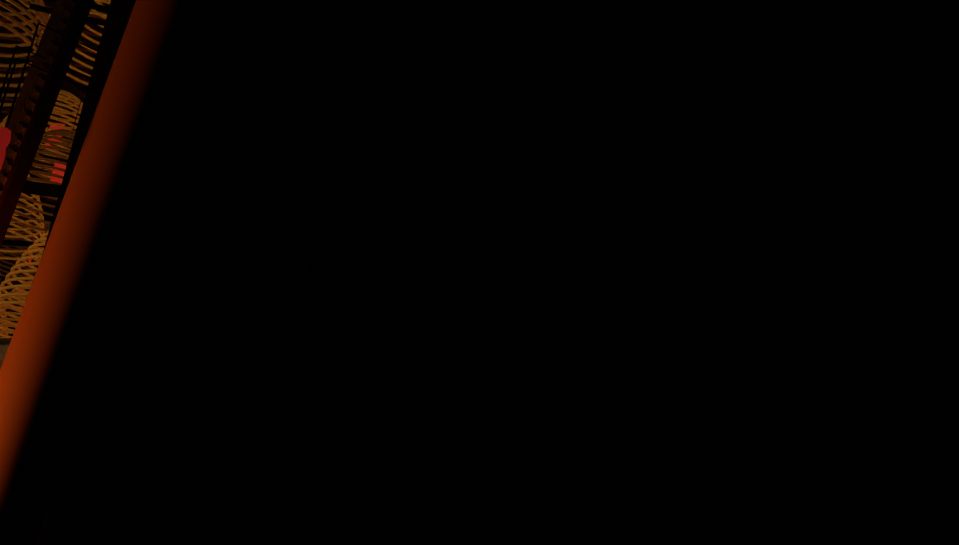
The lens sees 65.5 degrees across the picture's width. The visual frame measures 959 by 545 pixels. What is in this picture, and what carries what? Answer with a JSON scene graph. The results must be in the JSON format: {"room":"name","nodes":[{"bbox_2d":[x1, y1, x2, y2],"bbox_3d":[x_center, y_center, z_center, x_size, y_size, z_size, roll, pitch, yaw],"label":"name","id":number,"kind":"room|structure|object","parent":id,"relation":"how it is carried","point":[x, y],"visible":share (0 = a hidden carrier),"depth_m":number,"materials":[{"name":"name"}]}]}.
{"room":"temple interior","nodes":[
{"label":"temple interior","id":0,"kind":"room"},
{"bbox_2d":[0,216,48,336],"bbox_3d":[-5.344,1.390,6.546,0.200,4.700,11.000,-14,-27,32],"label":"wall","id":1,"kind":"structure","parent":0,"point":[2,279],"depth_m":7.69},
{"bbox_2d":[0,0,109,221],"bbox_3d":[0.554,-1.219,6.133,19.348,0.250,21.035,6,-23,-12],"label":"ceiling","id":2,"kind":"structure","parent":0,"point":[75,90],"depth_m":5.54,"materials":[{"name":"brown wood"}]},
{"bbox_2d":[0,0,110,368],"bbox_3d":[-0.271,-0.321,4.736,9.057,2.682,7.802,-14,-27,32],"label":"rig","id":3,"kind":"object","parent":2,"relation":"hanging from","point":[48,185],"depth_m":3.87,"materials":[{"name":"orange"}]},
{"bbox_2d":[35,0,958,544],"bbox_3d":[0.464,-0.694,1.230,4.150,4.700,0.120,-14,-27,32],"label":"wall","id":4,"kind":"structure","parent":0,"point":[541,272],"depth_m":1.13,"materials":[{"name":"black"}]},
{"bbox_2d":[0,23,114,170],"bbox_3d":[-1.033,-0.297,1.870,0.130,0.628,0.357,-14,-27,32],"label":"tassel","id":5,"kind":"object","parent":4,"relation":"attached to","point":[5,135],"visible":0.81,"depth_m":1.81,"materials":[{"name":"red fabric"}]},
{"bbox_3d":[-1.202,2.570,2.909,10.000,0.100,11.000,-14,-27,32],"label":"floor","id":6,"kind":"structure","parent":0,"visible":0},
{"bbox_2d":[0,0,215,544],"bbox_3d":[-0.837,-0.448,1.865,1.178,4.724,0.220,-14,-27,32],"label":"pillar","id":7,"kind":"structure","parent":6,"relation":"on","point":[48,364],"depth_m":1.69,"materials":[{"name":"brown paint"}]},
{"bbox_2d":[0,0,93,247],"bbox_3d":[-1.173,-0.456,1.956,0.958,4.183,0.050,-14,-27,32],"label":"plaque","id":8,"kind":"object","parent":7,"relation":"attached to","point":[33,107],"visible":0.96,"depth_m":1.91,"materials":[{"name":"brown wood"}]}
]}

